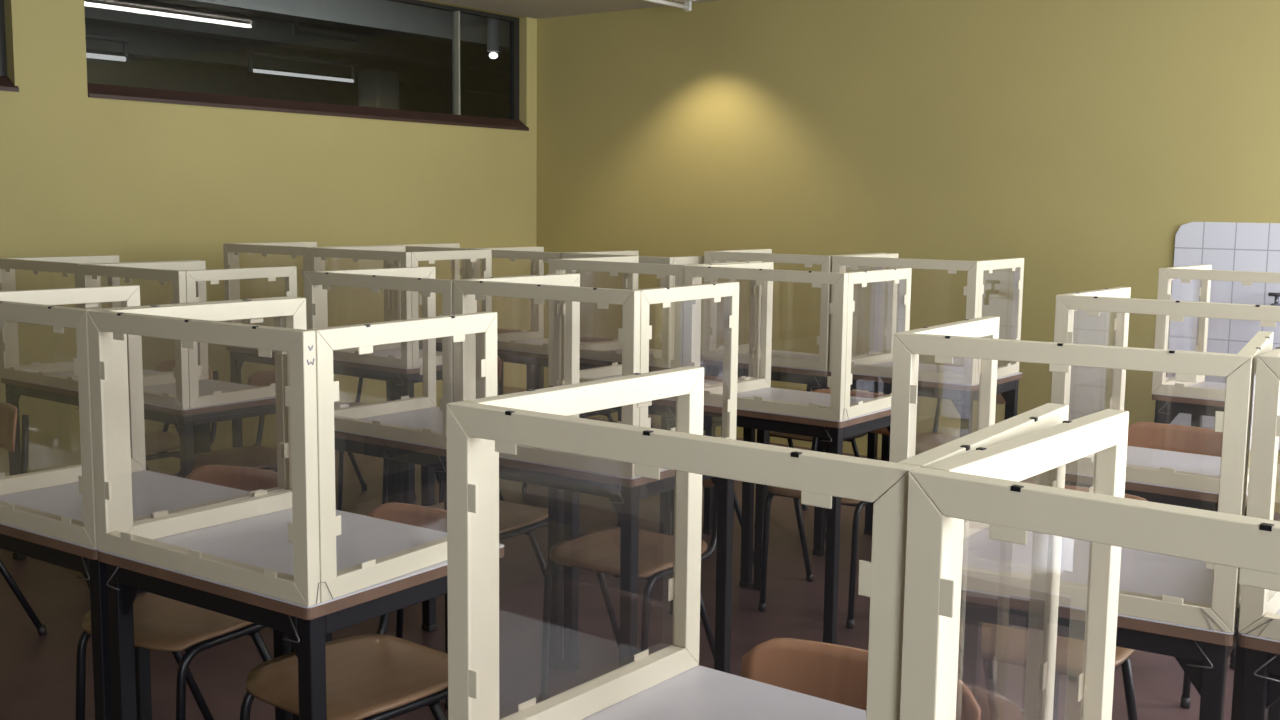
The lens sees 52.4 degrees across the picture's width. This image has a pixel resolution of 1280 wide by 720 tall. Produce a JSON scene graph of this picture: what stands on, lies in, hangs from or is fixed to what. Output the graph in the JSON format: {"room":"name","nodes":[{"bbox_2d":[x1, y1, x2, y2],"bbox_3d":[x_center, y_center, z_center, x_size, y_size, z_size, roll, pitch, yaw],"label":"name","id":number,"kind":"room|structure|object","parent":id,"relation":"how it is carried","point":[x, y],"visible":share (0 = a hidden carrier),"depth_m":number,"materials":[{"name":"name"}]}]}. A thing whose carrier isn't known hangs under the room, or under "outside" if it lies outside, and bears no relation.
{"room":"classroom","nodes":[
{"label":"classroom","id":0,"kind":"room"},
{"bbox_2d":[85,33,129,61],"bbox_3d":[-4.751,-2.503,10.189,0.118,0.185,1.600,6,9,37],"label":"ceiling lamp","id":1,"kind":"object","parent":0,"point":[124,41],"visible":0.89,"depth_m":10.68,"materials":[{"name":"grey paint"}]},
{"bbox_2d":[0,0,536,475],"bbox_3d":[-4.267,-0.455,4.229,0.140,2.618,11.900,6,9,37],"label":"wall","id":2,"kind":"structure","parent":0,"point":[81,174],"depth_m":6.81,"materials":[{"name":"paint"}]},
{"bbox_2d":[0,0,18,91],"bbox_3d":[-3.835,-1.449,4.655,0.152,0.734,3.172,6,9,37],"label":"window","id":3,"kind":"structure","parent":2,"relation":"in","point":[6,84],"depth_m":5.90,"materials":[{"name":"brown wood"}]},
{"bbox_2d":[87,0,528,130],"bbox_3d":[-1.731,-1.754,7.404,0.152,0.734,3.102,6,9,37],"label":"window","id":4,"kind":"structure","parent":2,"relation":"in","point":[94,90],"depth_m":7.66,"materials":[{"name":"brown wood"}]},
{"bbox_2d":[86,52,509,118],"bbox_3d":[-4.027,-1.324,9.892,6.700,3.000,15.200,6,9,37],"label":"wall","id":5,"kind":"structure","parent":0,"point":[137,72],"depth_m":14.71,"materials":[{"name":"grey paint"}]},
{"bbox_2d":[84,0,509,75],"bbox_3d":[-4.052,-2.653,9.763,0.280,0.230,15.000,6,9,37],"label":"trim","id":6,"kind":"structure","parent":5,"relation":"attached to","point":[133,14],"depth_m":10.93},
{"bbox_2d":[85,23,509,96],"bbox_3d":[-5.563,-2.808,10.903,0.280,0.230,15.000,6,9,37],"label":"trim","id":7,"kind":"structure","parent":5,"relation":"attached to","point":[145,44],"depth_m":13.03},
{"bbox_2d":[144,0,509,52],"bbox_3d":[-2.938,-2.539,8.922,0.280,0.230,15.000,6,9,37],"label":"trim","id":8,"kind":"structure","parent":5,"relation":"attached to","point":[382,17],"depth_m":9.90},
{"bbox_2d":[246,51,357,82],"bbox_3d":[-3.118,-2.711,12.076,0.118,0.185,1.200,6,9,37],"label":"ceiling lamp","id":9,"kind":"object","parent":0,"point":[250,54],"visible":1,"depth_m":12.01,"materials":[{"name":"grey paint"}]},
{"bbox_2d":[358,69,398,109],"bbox_3d":[-2.663,-1.579,13.332,0.300,2.720,0.300,6,9,37],"label":"pillar","id":10,"kind":"structure","parent":0,"point":[377,88],"depth_m":13.08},
{"bbox_2d":[433,0,719,18],"bbox_3d":[-1.430,-1.506,1.940,7.250,0.080,11.900,6,9,37],"label":"ceiling","id":11,"kind":"structure","parent":0,"point":[536,9],"depth_m":8.03,"materials":[{"name":"white paint"}]},
{"bbox_2d":[644,0,695,11],"bbox_3d":[0.118,-2.062,7.407,0.118,0.083,0.560,6,9,37],"label":"ceiling lamp","id":12,"kind":"object","parent":11,"relation":"attached to","point":[687,6],"visible":1,"depth_m":7.54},
{"bbox_2d":[0,417,1233,719],"bbox_3d":[-1.462,1.172,2.261,7.250,0.080,11.900,6,9,37],"label":"floor","id":13,"kind":"structure","parent":0,"point":[38,673],"depth_m":4.32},
{"bbox_2d":[0,402,46,635],"bbox_3d":[-2.210,0.526,4.135,0.390,0.745,0.459,7,9,41],"label":"chair","id":14,"kind":"object","parent":13,"relation":"on","point":[8,412],"visible":0.8,"depth_m":4.15,"materials":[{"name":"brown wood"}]},
{"bbox_2d":[1,369,198,559],"bbox_3d":[-2.081,0.425,5.072,0.602,0.720,0.499,6,9,37],"label":"school desk","id":15,"kind":"object","parent":13,"relation":"on","point":[15,388],"visible":0.29,"depth_m":4.99,"materials":[{"name":"black metal"}]},
{"bbox_2d":[0,255,200,389],"bbox_3d":[-2.074,-0.159,5.003,0.600,0.456,0.497,6,9,37],"label":"screen","id":16,"kind":"object","parent":15,"relation":"on","point":[10,368],"visible":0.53,"depth_m":4.98,"materials":[{"name":"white plastic"}]},
{"bbox_2d":[0,470,292,719],"bbox_3d":[-1.149,0.684,2.902,0.602,0.744,0.499,5,8,35],"label":"school desk","id":17,"kind":"object","parent":13,"relation":"on","point":[152,491],"visible":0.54,"depth_m":2.81,"materials":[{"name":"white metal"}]},
{"bbox_2d":[0,285,293,547],"bbox_3d":[-1.142,0.088,2.831,0.604,0.457,0.498,5,8,35],"label":"screen","id":18,"kind":"object","parent":17,"relation":"on","point":[25,306],"visible":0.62,"depth_m":2.82,"materials":[{"name":"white plastic"}]},
{"bbox_2d":[76,464,277,719],"bbox_3d":[-1.062,0.662,3.118,0.390,0.745,0.459,4,8,29],"label":"chair","id":19,"kind":"object","parent":13,"relation":"on","point":[161,623],"visible":0.41,"depth_m":3.03,"materials":[{"name":"brown wood"}]},
{"bbox_2d":[145,360,217,470],"bbox_3d":[-1.961,0.398,5.228,0.390,0.745,0.459,6,9,37],"label":"chair","id":20,"kind":"object","parent":13,"relation":"on","point":[159,442],"visible":0.29,"depth_m":5.25,"materials":[{"name":"brown wood"}]},
{"bbox_2d":[143,379,275,477],"bbox_3d":[-1.601,0.475,4.710,0.602,0.719,0.499,6,9,37],"label":"school desk","id":21,"kind":"object","parent":13,"relation":"on","point":[183,420],"visible":0.3,"depth_m":4.43,"materials":[{"name":"black metal"}]},
{"bbox_2d":[79,261,296,408],"bbox_3d":[-1.594,-0.109,4.640,0.600,0.456,0.497,6,9,37],"label":"screen","id":22,"kind":"object","parent":21,"relation":"on","point":[189,278],"visible":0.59,"depth_m":4.42,"materials":[{"name":"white plastic"}]},
{"bbox_2d":[177,371,276,476],"bbox_3d":[-1.479,0.439,4.937,0.390,0.745,0.459,5,8,35],"label":"chair","id":23,"kind":"object","parent":13,"relation":"on","point":[257,456],"visible":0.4,"depth_m":4.99,"materials":[{"name":"brown wood"}]},
{"bbox_2d":[98,508,503,719],"bbox_3d":[-0.655,0.731,2.560,0.602,0.744,0.499,5,8,35],"label":"school desk","id":24,"kind":"object","parent":13,"relation":"on","point":[261,541],"visible":0.62,"depth_m":2.41,"materials":[{"name":"grey laminate"}]},
{"bbox_2d":[87,297,496,606],"bbox_3d":[-0.648,0.134,2.489,0.604,0.457,0.498,5,8,35],"label":"screen","id":25,"kind":"object","parent":24,"relation":"on","point":[311,391],"visible":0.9,"depth_m":2.32,"materials":[{"name":"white plastic"}]},
{"bbox_2d":[226,345,395,502],"bbox_3d":[-1.477,0.313,5.904,0.602,0.758,0.499,6,9,38],"label":"school desk","id":26,"kind":"object","parent":13,"relation":"on","point":[238,355],"visible":0.24,"depth_m":5.87,"materials":[{"name":"black metal"}]},
{"bbox_2d":[223,242,397,350],"bbox_3d":[-1.470,-0.289,5.832,0.600,0.456,0.497,6,9,38],"label":"screen","id":27,"kind":"object","parent":26,"relation":"on","point":[231,251],"visible":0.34,"depth_m":5.79,"materials":[{"name":"clear plastic"}]},
{"bbox_2d":[240,502,447,719],"bbox_3d":[-0.562,0.715,2.724,0.390,0.745,0.459,6,9,38],"label":"chair","id":28,"kind":"object","parent":13,"relation":"on","point":[377,676],"visible":0.53,"depth_m":2.69,"materials":[{"name":"brown wood"}]},
{"bbox_2d":[334,377,416,510],"bbox_3d":[-1.343,0.304,6.075,0.390,0.745,0.459,6,9,38],"label":"chair","id":29,"kind":"object","parent":13,"relation":"on","point":[360,383],"visible":0.11,"depth_m":6.23,"materials":[{"name":"brown wood"}]},
{"bbox_2d":[333,348,442,504],"bbox_3d":[-1.002,0.364,5.534,0.602,0.757,0.499,6,9,38],"label":"school desk","id":30,"kind":"object","parent":13,"relation":"on","point":[404,379],"visible":0.21,"depth_m":5.23,"materials":[{"name":"black metal"}]},
{"bbox_2d":[309,246,491,368],"bbox_3d":[-0.995,-0.239,5.462,0.600,0.456,0.497,6,9,38],"label":"screen","id":31,"kind":"object","parent":30,"relation":"on","point":[406,301],"visible":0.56,"depth_m":5.25,"materials":[{"name":"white plastic"}]},
{"bbox_2d":[382,355,503,503],"bbox_3d":[-0.857,0.352,5.722,0.390,0.745,0.459,5,8,34],"label":"chair","id":32,"kind":"object","parent":13,"relation":"on","point":[499,361],"visible":0.07,"depth_m":5.66,"materials":[{"name":"brown wood"}]},
{"bbox_2d":[325,407,562,709],"bbox_3d":[-0.606,0.566,3.934,0.602,0.746,0.499,6,8,36],"label":"school desk","id":33,"kind":"object","parent":13,"relation":"on","point":[429,457],"visible":0.39,"depth_m":3.93,"materials":[{"name":"black metal"}]},
{"bbox_2d":[304,266,565,447],"bbox_3d":[-0.599,-0.032,3.862,0.604,0.457,0.498,6,8,36],"label":"screen","id":34,"kind":"object","parent":33,"relation":"on","point":[419,279],"visible":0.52,"depth_m":3.80,"materials":[{"name":"clear plastic"}]},
{"bbox_2d":[396,500,547,638],"bbox_3d":[-0.490,0.551,4.094,0.390,0.745,0.459,5,8,33],"label":"chair","id":35,"kind":"object","parent":13,"relation":"on","point":[515,519],"visible":0.15,"depth_m":4.04,"materials":[{"name":"brown wood"}]},
{"bbox_2d":[419,333,534,389],"bbox_3d":[-0.903,0.248,6.598,0.602,0.736,0.499,6,9,38],"label":"school desk","id":36,"kind":"object","parent":13,"relation":"on","point":[530,368],"visible":0.03,"depth_m":6.56,"materials":[{"name":"black metal"}]},
{"bbox_2d":[383,243,534,341],"bbox_3d":[-0.896,-0.344,6.527,0.600,0.456,0.497,6,9,38],"label":"screen","id":37,"kind":"object","parent":36,"relation":"on","point":[457,271],"visible":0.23,"depth_m":6.51,"materials":[{"name":"clear plastic"}]},
{"bbox_2d":[497,328,525,395],"bbox_3d":[-0.766,0.228,6.766,0.390,0.745,0.459,6,9,38],"label":"chair","id":38,"kind":"object","parent":13,"relation":"on","point":[506,389],"visible":0.07,"depth_m":6.86,"materials":[{"name":"brown wood"}]},
{"bbox_2d":[497,338,621,420],"bbox_3d":[-0.434,0.299,6.219,0.602,0.736,0.499,6,9,38],"label":"school desk","id":39,"kind":"object","parent":13,"relation":"on","point":[540,360],"visible":0.12,"depth_m":6.01,"materials":[{"name":"black metal"}]},
{"bbox_2d":[467,247,631,353],"bbox_3d":[-0.427,-0.293,6.149,0.600,0.456,0.497,6,9,38],"label":"screen","id":40,"kind":"object","parent":39,"relation":"on","point":[504,341],"visible":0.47,"depth_m":6.12,"materials":[{"name":"clear plastic"}]},
{"bbox_2d":[522,337,617,492],"bbox_3d":[-0.297,0.279,6.388,0.390,0.745,0.459,6,9,38],"label":"chair","id":41,"kind":"object","parent":13,"relation":"on","point":[607,412],"visible":0.1,"depth_m":6.33,"materials":[{"name":"brown wood"}]},
{"bbox_2d":[499,456,733,673],"bbox_3d":[-0.118,0.613,3.579,0.602,0.748,0.499,6,8,36],"label":"school desk","id":42,"kind":"object","parent":13,"relation":"on","point":[624,493],"visible":0.32,"depth_m":3.36,"materials":[{"name":"black metal"}]},
{"bbox_2d":[453,273,738,477],"bbox_3d":[-0.111,0.015,3.507,0.604,0.457,0.498,6,8,36],"label":"screen","id":43,"kind":"object","parent":42,"relation":"on","point":[635,333],"visible":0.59,"depth_m":3.37,"materials":[{"name":"clear plastic"}]},
{"bbox_2d":[538,479,717,702],"bbox_3d":[-0.014,0.601,3.723,0.390,0.745,0.459,5,8,33],"label":"chair","id":44,"kind":"object","parent":13,"relation":"on","point":[598,551],"visible":0.48,"depth_m":3.66,"materials":[{"name":"brown wood"}]},
{"bbox_2d":[579,349,721,534],"bbox_3d":[0.036,0.350,5.834,0.602,0.737,0.499,6,9,38],"label":"school desk","id":45,"kind":"object","parent":13,"relation":"on","point":[585,363],"visible":0.06,"depth_m":5.52,"materials":[{"name":"black metal"}]},
{"bbox_2d":[562,250,737,366],"bbox_3d":[0.043,-0.242,5.763,0.600,0.456,0.497,6,9,38],"label":"screen","id":46,"kind":"object","parent":45,"relation":"on","point":[599,351],"visible":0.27,"depth_m":5.46,"materials":[{"name":"clear plastic"}]},
{"bbox_2d":[549,374,755,614],"bbox_3d":[0.050,0.466,4.803,0.602,0.753,0.499,6,9,37],"label":"school desk","id":47,"kind":"object","parent":13,"relation":"on","point":[666,408],"visible":0.23,"depth_m":4.80,"materials":[{"name":"black metal"}]},
{"bbox_2d":[548,256,761,399],"bbox_3d":[0.058,-0.135,4.731,0.600,0.456,0.497,6,9,37],"label":"screen","id":48,"kind":"object","parent":47,"relation":"on","point":[630,265],"visible":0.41,"depth_m":4.68,"materials":[{"name":"clear plastic"}]},
{"bbox_2d":[614,375,753,576],"bbox_3d":[0.184,0.454,4.974,0.390,0.745,0.459,6,9,40],"label":"chair","id":49,"kind":"object","parent":13,"relation":"on","point":[714,378],"visible":0.02,"depth_m":5.07,"materials":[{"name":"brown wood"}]},
{"bbox_2d":[648,347,734,508],"bbox_3d":[0.172,0.330,6.002,0.390,0.745,0.459,6,9,38],"label":"chair","id":50,"kind":"object","parent":13,"relation":"on","point":[655,419],"visible":0.05,"depth_m":5.92,"materials":[{"name":"brown wood"}]},
{"bbox_2d":[582,665,865,719],"bbox_3d":[0.149,0.863,1.658,0.602,0.716,0.499,6,9,37],"label":"school desk","id":51,"kind":"object","parent":13,"relation":"on","point":[699,692],"visible":0.77,"depth_m":1.82,"materials":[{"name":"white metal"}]},
{"bbox_2d":[446,366,1068,719],"bbox_3d":[0.155,0.280,1.588,0.604,0.457,0.498,6,9,37],"label":"screen","id":52,"kind":"object","parent":51,"relation":"on","point":[479,429],"visible":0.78,"depth_m":1.56,"materials":[{"name":"clear plastic"}]},
{"bbox_2d":[703,350,878,555],"bbox_3d":[0.650,0.374,5.593,0.602,0.760,0.499,6,9,37],"label":"school desk","id":53,"kind":"object","parent":13,"relation":"on","point":[817,379],"visible":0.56,"depth_m":5.47,"materials":[{"name":"black metal"}]},
{"bbox_2d":[703,249,885,370],"bbox_3d":[0.657,-0.230,5.521,0.602,0.456,0.497,6,9,37],"label":"screen","id":54,"kind":"object","parent":53,"relation":"on","point":[710,351],"visible":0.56,"depth_m":5.38,"materials":[{"name":"clear plastic"}]},
{"bbox_2d":[703,387,890,643],"bbox_3d":[0.527,0.516,4.434,0.602,0.752,0.499,6,9,37],"label":"school desk","id":55,"kind":"object","parent":13,"relation":"on","point":[831,434],"visible":0.32,"depth_m":4.15,"materials":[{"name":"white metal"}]},
{"bbox_2d":[683,262,911,420],"bbox_3d":[0.533,-0.085,4.362,0.604,0.457,0.498,6,9,37],"label":"screen","id":56,"kind":"object","parent":55,"relation":"on","point":[842,308],"visible":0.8,"depth_m":4.18,"materials":[{"name":"clear plastic"}]},
{"bbox_2d":[754,353,867,539],"bbox_3d":[0.783,0.366,5.765,0.390,0.745,0.459,6,9,37],"label":"chair","id":57,"kind":"object","parent":13,"relation":"on","point":[789,437],"visible":0.04,"depth_m":5.67,"materials":[{"name":"brown wood"}]},
{"bbox_2d":[758,389,889,628],"bbox_3d":[0.686,0.503,4.611,0.390,0.745,0.459,5,8,31],"label":"chair","id":58,"kind":"object","parent":13,"relation":"on","point":[777,491],"visible":0.22,"depth_m":4.53,"materials":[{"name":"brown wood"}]},
{"bbox_2d":[741,638,980,719],"bbox_3d":[0.229,0.829,1.844,0.390,0.745,0.459,5,8,34],"label":"chair","id":59,"kind":"object","parent":13,"relation":"on","point":[836,673],"visible":0.48,"depth_m":2.00,"materials":[{"name":"brown wood"}]},
{"bbox_2d":[830,361,1021,460],"bbox_3d":[1.135,0.424,5.223,0.602,0.760,0.499,6,9,37],"label":"school desk","id":60,"kind":"object","parent":13,"relation":"on","point":[962,396],"visible":0.39,"depth_m":5.03,"materials":[{"name":"black metal"}]},
{"bbox_2d":[829,253,1023,384],"bbox_3d":[1.142,-0.179,5.151,0.600,0.456,0.497,6,9,37],"label":"screen","id":61,"kind":"object","parent":60,"relation":"on","point":[974,289],"visible":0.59,"depth_m":5.01,"materials":[{"name":"clear plastic"}]},
{"bbox_2d":[886,364,1006,461],"bbox_3d":[1.282,0.414,5.410,0.390,0.745,0.459,7,9,42],"label":"chair","id":62,"kind":"object","parent":13,"relation":"on","point":[924,441],"visible":0.23,"depth_m":5.49,"materials":[{"name":"brown wood"}]},
{"bbox_2d":[959,481,1146,719],"bbox_3d":[0.950,0.696,3.026,0.390,0.745,0.459,5,8,34],"label":"chair","id":63,"kind":"object","parent":13,"relation":"on","point":[999,643],"visible":0.1,"depth_m":2.94,"materials":[{"name":"brown wood"}]},
{"bbox_2d":[960,526,1245,719],"bbox_3d":[0.841,0.761,2.535,0.602,0.724,0.499,5,8,32],"label":"school desk","id":64,"kind":"object","parent":13,"relation":"on","point":[1202,654],"visible":0.39,"depth_m":2.37,"materials":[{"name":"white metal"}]},
{"bbox_2d":[889,316,1272,632],"bbox_3d":[0.847,0.175,2.464,0.604,0.457,0.498,5,8,31],"label":"screen","id":65,"kind":"object","parent":64,"relation":"on","point":[961,339],"visible":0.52,"depth_m":2.21,"materials":[{"name":"clear plastic"}]},
{"bbox_2d":[1068,422,1235,708],"bbox_3d":[1.575,0.593,3.945,0.390,0.745,0.459,6,9,40],"label":"chair","id":66,"kind":"object","parent":13,"relation":"on","point":[1169,437],"visible":0.14,"depth_m":4.06,"materials":[{"name":"brown wood"}]},
{"bbox_2d":[1053,446,1279,719],"bbox_3d":[1.445,0.654,3.443,0.602,0.735,0.499,6,9,38],"label":"school desk","id":67,"kind":"object","parent":13,"relation":"on","point":[1136,456],"visible":0.08,"depth_m":3.35,"materials":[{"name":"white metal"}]},
{"bbox_2d":[1051,287,1279,492],"bbox_3d":[1.452,0.062,3.372,0.604,0.457,0.498,6,9,38],"label":"screen","id":68,"kind":"object","parent":67,"relation":"on","point":[1118,300],"visible":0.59,"depth_m":3.25,"materials":[{"name":"clear plastic"}]},
{"bbox_2d":[1152,381,1225,427],"bbox_3d":[2.250,0.496,4.789,0.602,0.746,0.499,6,9,39],"label":"school desk","id":69,"kind":"object","parent":13,"relation":"on","point":[1167,407],"visible":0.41,"depth_m":4.71,"materials":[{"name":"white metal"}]},
{"bbox_2d":[1152,264,1279,399],"bbox_3d":[2.257,-0.100,4.718,0.600,0.456,0.497,6,9,39],"label":"screen","id":70,"kind":"object","parent":69,"relation":"on","point":[1161,384],"visible":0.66,"depth_m":4.68,"materials":[{"name":"clear plastic"}]},
{"bbox_2d":[1238,609,1279,719],"bbox_3d":[1.361,0.809,2.183,0.602,0.726,0.499,6,9,37],"label":"school desk","id":71,"kind":"object","parent":13,"relation":"on","point":[1261,690],"visible":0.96,"depth_m":2.12,"materials":[{"name":"black metal"}]},
{"bbox_2d":[1238,347,1279,640],"bbox_3d":[1.368,0.221,2.112,0.604,0.457,0.499,6,9,37],"label":"screen","id":72,"kind":"object","parent":71,"relation":"on","point":[1258,606],"visible":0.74,"depth_m":2.08,"materials":[{"name":"clear plastic"}]},
{"bbox_3d":[0.621,0.914,1.268,0.602,0.718,0.499,6,9,39],"label":"school desk","id":73,"kind":"object","parent":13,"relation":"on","visible":0},
{"bbox_2d":[900,409,1279,719],"bbox_3d":[0.628,0.330,1.198,0.604,0.457,0.498,6,9,39],"label":"screen","id":74,"kind":"object","parent":73,"relation":"on","point":[982,485],"visible":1,"depth_m":1.17,"materials":[{"name":"clear plastic"}]},
{"bbox_2d":[536,0,1279,478],"bbox_3d":[2.112,-0.683,6.747,6.950,2.618,0.150,6,9,37],"label":"wall","id":75,"kind":"structure","parent":0,"point":[1075,140],"depth_m":7.06,"materials":[{"name":"paint"}]},
{"bbox_2d":[1167,222,1279,428],"bbox_3d":[3.424,-0.058,5.709,2.115,1.056,0.012,6,9,37],"label":"backsplash","id":76,"kind":"structure","parent":75,"relation":"attached to","point":[1228,246],"depth_m":6.17,"materials":[{"name":"white tile"}]},
{"bbox_2d":[1268,292,1279,305],"bbox_3d":[2.913,-0.245,5.969,0.070,0.124,0.163,6,9,37],"label":"water tap","id":77,"kind":"object","parent":75,"relation":"attached to","point":[1276,295],"visible":0.34,"depth_m":5.97,"materials":[{"name":"silver metal"}]},
{"bbox_3d":[-4.010,-2.813,9.713,6.700,0.100,15.200,6,9,37],"label":"ceiling","id":78,"kind":"structure","parent":0,"visible":0},
{"bbox_2d":[487,18,499,58],"bbox_3d":[-1.150,-2.577,10.204,0.099,0.419,0.099,6,9,37],"label":"spot lamp","id":79,"kind":"object","parent":78,"relation":"hanging from","point":[493,25],"visible":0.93,"depth_m":10.17,"materials":[{"name":"grey metal"}]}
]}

